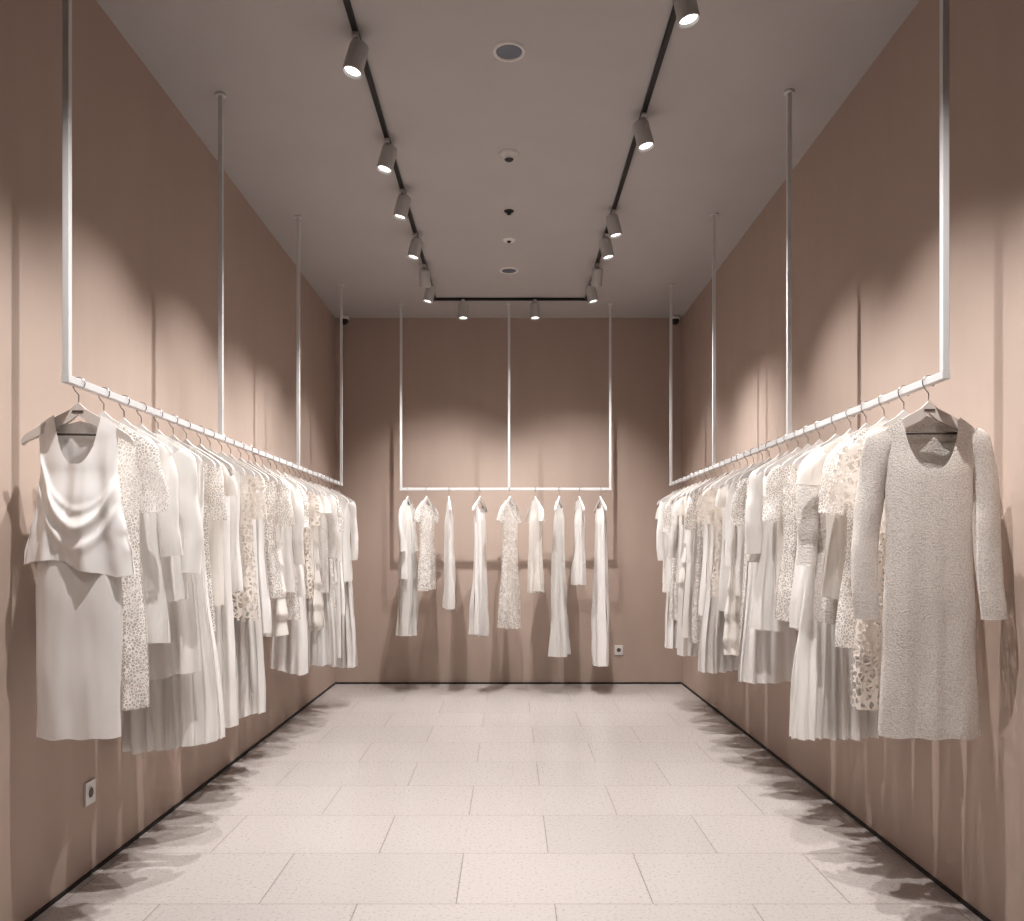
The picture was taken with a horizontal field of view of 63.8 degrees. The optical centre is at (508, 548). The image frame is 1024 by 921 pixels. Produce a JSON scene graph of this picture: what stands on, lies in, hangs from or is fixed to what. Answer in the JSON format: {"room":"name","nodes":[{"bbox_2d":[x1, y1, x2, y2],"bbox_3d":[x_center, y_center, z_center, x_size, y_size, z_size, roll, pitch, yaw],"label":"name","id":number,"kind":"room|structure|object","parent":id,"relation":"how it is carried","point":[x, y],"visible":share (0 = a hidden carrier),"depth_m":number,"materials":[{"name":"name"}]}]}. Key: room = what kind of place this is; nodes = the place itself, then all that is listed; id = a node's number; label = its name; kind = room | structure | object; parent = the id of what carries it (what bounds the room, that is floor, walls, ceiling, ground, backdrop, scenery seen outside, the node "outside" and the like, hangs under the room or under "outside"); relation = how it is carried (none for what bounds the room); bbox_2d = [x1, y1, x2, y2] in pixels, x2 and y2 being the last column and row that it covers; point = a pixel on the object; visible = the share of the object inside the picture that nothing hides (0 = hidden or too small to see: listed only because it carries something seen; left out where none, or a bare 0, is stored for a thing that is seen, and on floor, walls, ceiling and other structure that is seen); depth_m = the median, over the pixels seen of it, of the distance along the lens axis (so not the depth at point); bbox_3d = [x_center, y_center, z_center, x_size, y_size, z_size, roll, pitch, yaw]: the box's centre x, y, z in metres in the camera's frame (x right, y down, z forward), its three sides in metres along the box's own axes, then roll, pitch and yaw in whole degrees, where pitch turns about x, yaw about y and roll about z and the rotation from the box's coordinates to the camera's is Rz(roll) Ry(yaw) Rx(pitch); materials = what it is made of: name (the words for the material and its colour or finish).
{"room":"clothing store","nodes":[
{"label":"clothing store","id":0,"kind":"room"},
{"bbox_2d":[0,0,334,920],"bbox_3d":[-1.960,-0.525,3.200,0.120,4.000,11.600,0,0,0],"label":"wall","id":1,"kind":"structure","parent":0,"point":[145,184],"depth_m":3.90,"materials":[{"name":"paint"}]},
{"bbox_2d":[84,778,95,806],"bbox_3d":[-1.893,1.100,3.720,0.013,0.105,0.088,0,0,0],"label":"wall socket","id":2,"kind":"object","parent":1,"relation":"attached to","point":[89,786],"visible":1,"depth_m":3.71,"materials":[{"name":"white plastic"}]},
{"bbox_2d":[25,682,335,920],"bbox_3d":[-1.896,1.466,3.200,0.008,0.018,11.600,0,0,0],"label":"baseboard","id":3,"kind":"structure","parent":1,"relation":"attached to","point":[72,886],"depth_m":4.31,"materials":[{"name":"grey"}]},
{"bbox_2d":[32,684,982,920],"bbox_3d":[-0.005,1.535,3.200,4.030,0.120,11.840,0,0,0],"label":"floor","id":4,"kind":"structure","parent":0,"point":[372,802],"depth_m":4.41,"materials":[{"name":"tile"}]},
{"bbox_2d":[96,0,919,317],"bbox_3d":[-0.005,-2.585,3.200,4.030,0.120,11.840,0,0,0],"label":"ceiling","id":5,"kind":"structure","parent":0,"point":[303,137],"depth_m":4.92,"materials":[{"name":"paint"}]},
{"bbox_2d":[61,0,343,485],"bbox_3d":[-1.600,-1.563,5.415,0.056,1.924,4.926,0,0,0],"label":"clothing rack","id":6,"kind":"object","parent":5,"relation":"hanging from","point":[66,377],"visible":0.98,"depth_m":3.65,"materials":[{"name":"white metal"}]},
{"bbox_2d":[21,377,135,740],"bbox_3d":[-1.596,0.033,3.050,0.407,1.341,0.161,0,0,-4],"label":"dress","id":7,"kind":"object","parent":6,"relation":"hanging from","point":[79,541],"visible":1,"depth_m":3.02,"materials":[{"name":"white fabric"}]},
{"bbox_2d":[87,387,169,709],"bbox_3d":[-1.602,-0.005,3.243,0.500,1.266,0.167,0,0,-1],"label":"dress","id":8,"kind":"object","parent":6,"relation":"hanging from","point":[146,443],"visible":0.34,"depth_m":3.24,"materials":[{"name":"white fabric"}]},
{"bbox_2d":[118,395,181,643],"bbox_3d":[-1.600,-0.123,3.429,0.464,1.030,0.177,0,0,1],"label":"tunic","id":9,"kind":"object","parent":6,"relation":"hanging from","point":[159,534],"visible":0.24,"depth_m":3.40,"materials":[{"name":"white fabric"}]},
{"bbox_2d":[122,409,201,684],"bbox_3d":[-1.600,-0.013,3.753,0.400,1.252,0.156,0,0,1],"label":"dress","id":10,"kind":"object","parent":6,"relation":"hanging from","point":[180,656],"visible":0.21,"depth_m":3.70,"materials":[{"name":"white fabric"}]},
{"bbox_2d":[136,402,203,600],"bbox_3d":[-1.601,-0.206,3.598,0.530,0.866,0.165,0,0,0],"label":"blouse","id":11,"kind":"object","parent":6,"relation":"hanging from","point":[176,568],"visible":0.16,"depth_m":3.56,"materials":[{"name":"white fabric"}]},
{"bbox_2d":[122,415,226,754],"bbox_3d":[-1.600,0.163,3.927,0.466,1.604,0.192,0,0,0],"label":"gown","id":12,"kind":"object","parent":6,"relation":"hanging from","point":[188,709],"visible":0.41,"depth_m":3.88,"materials":[{"name":"white fabric"}]},
{"bbox_2d":[182,420,358,727],"bbox_3d":[-1.611,0.234,5.906,0.498,1.748,3.827,0,0,-1],"label":"hanging garments","id":13,"kind":"object","parent":6,"relation":"hanging from","point":[279,556],"visible":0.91,"depth_m":5.17,"materials":[{"name":"white fabric"}]},
{"bbox_2d":[339,315,348,324],"bbox_3d":[-1.790,-2.479,8.939,0.110,0.090,0.120,0,0,0],"label":"security camera","id":14,"kind":"object","parent":5,"relation":"attached to","point":[345,317],"visible":0.77,"depth_m":8.90,"materials":[{"name":"white plastic"}]},
{"bbox_2d":[398,303,612,490],"bbox_3d":[-0.035,-1.563,8.460,2.206,1.924,0.056,0,0,0],"label":"clothing rack","id":15,"kind":"object","parent":5,"relation":"hanging from","point":[400,304],"visible":1,"depth_m":8.45,"materials":[{"name":"white metal"}]},
{"bbox_2d":[397,492,417,635],"bbox_3d":[-1.051,0.127,8.469,0.196,1.532,0.521,0,0,12],"label":"gown","id":16,"kind":"object","parent":15,"relation":"hanging from","point":[407,602],"visible":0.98,"depth_m":8.35,"materials":[{"name":"white fabric"}]},
{"bbox_2d":[413,487,438,590],"bbox_3d":[-0.839,-0.107,8.460,0.158,1.063,0.554,0,0,20],"label":"dress","id":17,"kind":"object","parent":15,"relation":"hanging from","point":[426,500],"visible":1,"depth_m":8.41,"materials":[{"name":"fabric"}]},
{"bbox_2d":[442,496,455,609],"bbox_3d":[-0.617,-0.013,8.460,0.146,1.253,0.400,0,0,-8],"label":"dress","id":18,"kind":"object","parent":15,"relation":"hanging from","point":[448,566],"visible":1,"depth_m":8.33,"materials":[{"name":"white fabric"}]},
{"bbox_2d":[468,487,488,636],"bbox_3d":[-0.298,0.137,8.460,0.158,1.553,0.406,0,0,23],"label":"dress","id":19,"kind":"object","parent":15,"relation":"hanging from","point":[478,625],"visible":1,"depth_m":8.35,"materials":[{"name":"white fabric"}]},
{"bbox_2d":[496,487,521,628],"bbox_3d":[0.012,0.095,8.458,0.159,1.468,0.552,0,0,24],"label":"dress","id":20,"kind":"object","parent":15,"relation":"hanging from","point":[508,596],"visible":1,"depth_m":8.42,"materials":[{"name":"white fabric"}]},
{"bbox_2d":[526,487,544,592],"bbox_3d":[0.263,-0.091,8.458,0.159,1.096,0.564,0,0,-16],"label":"blouse","id":21,"kind":"object","parent":15,"relation":"hanging from","point":[534,517],"visible":1,"depth_m":8.36,"materials":[{"name":"fabric"}]},
{"bbox_2d":[547,487,569,656],"bbox_3d":[0.515,0.226,8.462,0.211,1.732,0.404,0,0,15],"label":"gown","id":22,"kind":"object","parent":15,"relation":"hanging from","point":[559,644],"visible":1,"depth_m":8.33,"materials":[{"name":"white fabric"}]},
{"bbox_2d":[571,487,586,584],"bbox_3d":[0.717,-0.132,8.459,0.141,1.016,0.400,0,0,-8],"label":"dress","id":23,"kind":"object","parent":15,"relation":"hanging from","point":[579,569],"visible":1,"depth_m":8.35,"materials":[{"name":"fabric"}]},
{"bbox_2d":[590,487,609,666],"bbox_3d":[0.942,0.283,8.461,0.183,1.845,0.401,0,0,-10],"label":"dress","id":24,"kind":"object","parent":15,"relation":"hanging from","point":[600,623],"visible":1,"depth_m":8.36,"materials":[{"name":"white fabric"}]},
{"bbox_2d":[492,40,525,61],"bbox_3d":[0.000,-2.519,4.170,0.168,0.012,0.168,0,0,0],"label":"ceiling speaker","id":25,"kind":"object","parent":5,"relation":"in","point":[506,51],"visible":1,"depth_m":4.16,"materials":[{"name":"grey metal"}]},
{"bbox_2d":[499,149,518,161],"bbox_3d":[0.000,-2.502,5.260,0.128,0.045,0.128,0,0,0],"label":"smoke detector","id":26,"kind":"object","parent":5,"relation":"attached to","point":[508,155],"visible":1,"depth_m":5.23,"materials":[{"name":"white plastic"}]},
{"bbox_2d":[500,267,517,273],"bbox_3d":[0.000,-2.519,7.450,0.172,0.012,0.172,0,0,0],"label":"ceiling vent","id":27,"kind":"object","parent":5,"relation":"in","point":[505,270],"visible":1,"depth_m":7.44,"materials":[{"name":"grey"}]},
{"bbox_2d":[503,238,514,242],"bbox_3d":[0.000,-2.514,6.730,0.104,0.022,0.104,0,0,0],"label":"sensor","id":28,"kind":"object","parent":5,"relation":"attached to","point":[506,240],"visible":1,"depth_m":6.71,"materials":[{"name":"white plastic"}]},
{"bbox_2d":[504,209,513,214],"bbox_3d":[0.000,-2.512,6.150,0.076,0.026,0.076,0,0,0],"label":"sprinkler head","id":29,"kind":"object","parent":5,"relation":"attached to","point":[508,211],"visible":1,"depth_m":6.14},
{"bbox_2d":[343,0,675,300],"bbox_3d":[0.015,-2.513,3.640,1.546,0.025,9.306,0,0,0],"label":"track rail","id":30,"kind":"object","parent":5,"relation":"attached to","point":[347,4],"visible":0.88,"depth_m":4.86,"materials":[{"name":"grey metal"}]},
{"bbox_2d":[342,31,368,79],"bbox_3d":[-0.749,-2.404,4.018,0.125,0.192,0.110,0,0,0],"label":"track spotlight","id":31,"kind":"object","parent":30,"relation":"attached to","point":[357,53],"visible":1,"depth_m":3.98,"materials":[{"name":"grey metal"}]},
{"bbox_2d":[376,138,396,174],"bbox_3d":[-0.749,-2.404,5.048,0.126,0.192,0.109,0,0,0],"label":"track spotlight","id":32,"kind":"object","parent":30,"relation":"attached to","point":[386,161],"visible":1,"depth_m":5.01,"materials":[{"name":"grey metal"}]},
{"bbox_2d":[393,189,410,220],"bbox_3d":[-0.749,-2.404,5.761,0.126,0.191,0.102,0,0,0],"label":"track spotlight","id":33,"kind":"object","parent":30,"relation":"attached to","point":[401,210],"visible":1,"depth_m":5.72,"materials":[{"name":"grey metal"}]},
{"bbox_2d":[407,233,422,260],"bbox_3d":[-0.749,-2.404,6.559,0.126,0.191,0.102,0,0,0],"label":"track spotlight","id":34,"kind":"object","parent":30,"relation":"attached to","point":[416,243],"visible":1,"depth_m":6.52,"materials":[{"name":"grey metal"}]},
{"bbox_2d":[419,264,430,287],"bbox_3d":[-0.744,-2.402,7.276,0.100,0.195,0.149,0,0,0],"label":"track spotlight","id":35,"kind":"object","parent":30,"relation":"attached to","point":[424,274],"visible":1,"depth_m":7.24,"materials":[{"name":"grey metal"}]},
{"bbox_2d":[422,281,435,303],"bbox_3d":[-0.749,-2.404,7.730,0.127,0.192,0.100,0,0,0],"label":"track spotlight","id":36,"kind":"object","parent":30,"relation":"attached to","point":[428,297],"visible":0.79,"depth_m":7.69,"materials":[{"name":"grey metal"}]},
{"bbox_2d":[458,299,467,319],"bbox_3d":[-0.461,-2.408,8.279,0.098,0.184,0.102,0,0,0],"label":"track spotlight","id":37,"kind":"object","parent":30,"relation":"attached to","point":[463,307],"visible":1,"depth_m":8.24,"materials":[{"name":"grey metal"}]},
{"bbox_2d":[530,299,539,319],"bbox_3d":[0.262,-2.408,8.279,0.101,0.184,0.102,0,0,0],"label":"track spotlight","id":38,"kind":"object","parent":30,"relation":"attached to","point":[534,307],"visible":1,"depth_m":8.24,"materials":[{"name":"grey metal"}]},
{"bbox_2d":[585,281,598,303],"bbox_3d":[0.779,-2.405,7.730,0.124,0.191,0.100,0,0,0],"label":"track spotlight","id":39,"kind":"object","parent":30,"relation":"attached to","point":[591,293],"visible":0.92,"depth_m":7.69,"materials":[{"name":"grey metal"}]},
{"bbox_2d":[591,263,602,286],"bbox_3d":[0.773,-2.402,7.246,0.101,0.195,0.150,0,0,0],"label":"track spotlight","id":40,"kind":"object","parent":30,"relation":"attached to","point":[597,272],"visible":1,"depth_m":7.21,"materials":[{"name":"grey metal"}]},
{"bbox_2d":[599,233,613,259],"bbox_3d":[0.779,-2.405,6.559,0.123,0.190,0.102,0,0,0],"label":"track spotlight","id":41,"kind":"object","parent":30,"relation":"attached to","point":[607,253],"visible":1,"depth_m":6.52,"materials":[{"name":"grey metal"}]},
{"bbox_2d":[606,209,621,238],"bbox_3d":[0.779,-2.405,6.100,0.123,0.190,0.100,0,0,0],"label":"track spotlight","id":42,"kind":"object","parent":30,"relation":"attached to","point":[612,220],"visible":1,"depth_m":6.06,"materials":[{"name":"grey metal"}]},
{"bbox_2d":[633,112,654,151],"bbox_3d":[0.779,-2.405,4.758,0.122,0.191,0.108,0,0,0],"label":"track spotlight","id":43,"kind":"object","parent":30,"relation":"attached to","point":[642,132],"visible":1,"depth_m":4.72,"materials":[{"name":"grey metal"}]},
{"bbox_2d":[673,0,699,28],"bbox_3d":[0.779,-2.405,3.619,0.123,0.190,0.102,0,0,0],"label":"track spotlight","id":44,"kind":"object","parent":30,"relation":"attached to","point":[687,11],"visible":1,"depth_m":3.59,"materials":[{"name":"grey metal"}]},
{"bbox_2d":[672,315,679,324],"bbox_3d":[1.800,-2.479,8.939,0.110,0.090,0.120,0,0,0],"label":"security camera","id":45,"kind":"object","parent":5,"relation":"attached to","point":[675,318],"visible":0.9,"depth_m":8.89,"materials":[{"name":"white plastic"}]},
{"bbox_2d":[668,0,949,485],"bbox_3d":[1.545,-1.563,5.385,0.056,1.924,4.986,0,0,0],"label":"clothing rack","id":46,"kind":"object","parent":5,"relation":"hanging from","point":[944,374],"visible":1,"depth_m":3.63,"materials":[{"name":"white metal"}]},
{"bbox_2d":[655,420,823,683],"bbox_3d":[1.543,0.136,5.906,0.509,1.552,3.778,0,0,0],"label":"hanging garments","id":47,"kind":"object","parent":46,"relation":"hanging from","point":[733,585],"visible":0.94,"depth_m":5.17,"materials":[{"name":"white fabric"}]},
{"bbox_2d":[788,414,881,740],"bbox_3d":[1.542,0.127,3.887,0.437,1.533,0.189,0,0,0],"label":"dress","id":48,"kind":"object","parent":46,"relation":"hanging from","point":[820,706],"visible":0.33,"depth_m":3.85,"materials":[{"name":"white fabric"}]},
{"bbox_2d":[795,407,882,628],"bbox_3d":[1.543,-0.133,3.717,0.506,1.010,0.138,0,0,-1],"label":"knit sweater","id":49,"kind":"object","parent":46,"relation":"hanging from","point":[810,551],"visible":0.1,"depth_m":3.69,"materials":[{"name":"white fabric"}]},
{"bbox_2d":[796,401,884,599],"bbox_3d":[1.547,-0.208,3.561,0.602,0.863,0.162,0,0,10],"label":"blouse","id":50,"kind":"object","parent":46,"relation":"hanging from","point":[811,464],"visible":0.23,"depth_m":3.54,"materials":[{"name":"white fabric"}]},
{"bbox_2d":[817,394,888,652],"bbox_3d":[1.542,-0.094,3.385,0.553,1.092,0.160,0,0,-1],"label":"tunic","id":51,"kind":"object","parent":46,"relation":"hanging from","point":[838,445],"visible":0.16,"depth_m":3.37,"materials":[{"name":"white fabric"}]},
{"bbox_2d":[826,386,909,711],"bbox_3d":[1.540,0.018,3.209,0.588,1.311,0.164,0,0,1],"label":"dress","id":52,"kind":"object","parent":46,"relation":"hanging from","point":[869,683],"visible":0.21,"depth_m":3.20,"materials":[{"name":"white fabric"}]},
{"bbox_2d":[851,375,1007,739],"bbox_3d":[1.547,0.027,3.028,0.562,1.333,0.108,0,0,2],"label":"dress","id":53,"kind":"object","parent":46,"relation":"hanging from","point":[936,475],"visible":1,"depth_m":3.00,"materials":[{"name":"white fabric"}]},
{"bbox_2d":[335,318,681,681],"bbox_3d":[-0.005,-0.525,9.060,4.030,4.000,0.120,0,0,0],"label":"wall","id":54,"kind":"structure","parent":0,"point":[455,370],"depth_m":9.00,"materials":[{"name":"paint"}]},
{"bbox_2d":[336,682,680,683],"bbox_3d":[-0.005,1.466,8.996,3.774,0.018,0.008,0,0,0],"label":"baseboard","id":55,"kind":"structure","parent":54,"relation":"attached to","point":[336,682],"depth_m":8.99,"materials":[{"name":"grey"}]},
{"bbox_2d":[615,645,622,654],"bbox_3d":[1.200,1.105,8.993,0.088,0.105,0.013,0,0,0],"label":"wall socket","id":56,"kind":"object","parent":54,"relation":"attached to","point":[618,648],"visible":1,"depth_m":8.99,"materials":[{"name":"white plastic"}]},
{"bbox_2d":[682,0,1023,920],"bbox_3d":[1.950,-0.525,3.200,0.120,4.000,11.600,0,0,0],"label":"wall","id":57,"kind":"structure","parent":0,"point":[866,191],"depth_m":3.91,"materials":[{"name":"paint"}]},
{"bbox_2d":[681,682,990,920],"bbox_3d":[1.886,1.466,3.200,0.008,0.018,11.600,0,0,0],"label":"baseboard","id":58,"kind":"structure","parent":57,"relation":"attached to","point":[980,915],"depth_m":4.31,"materials":[{"name":"grey"}]}
]}

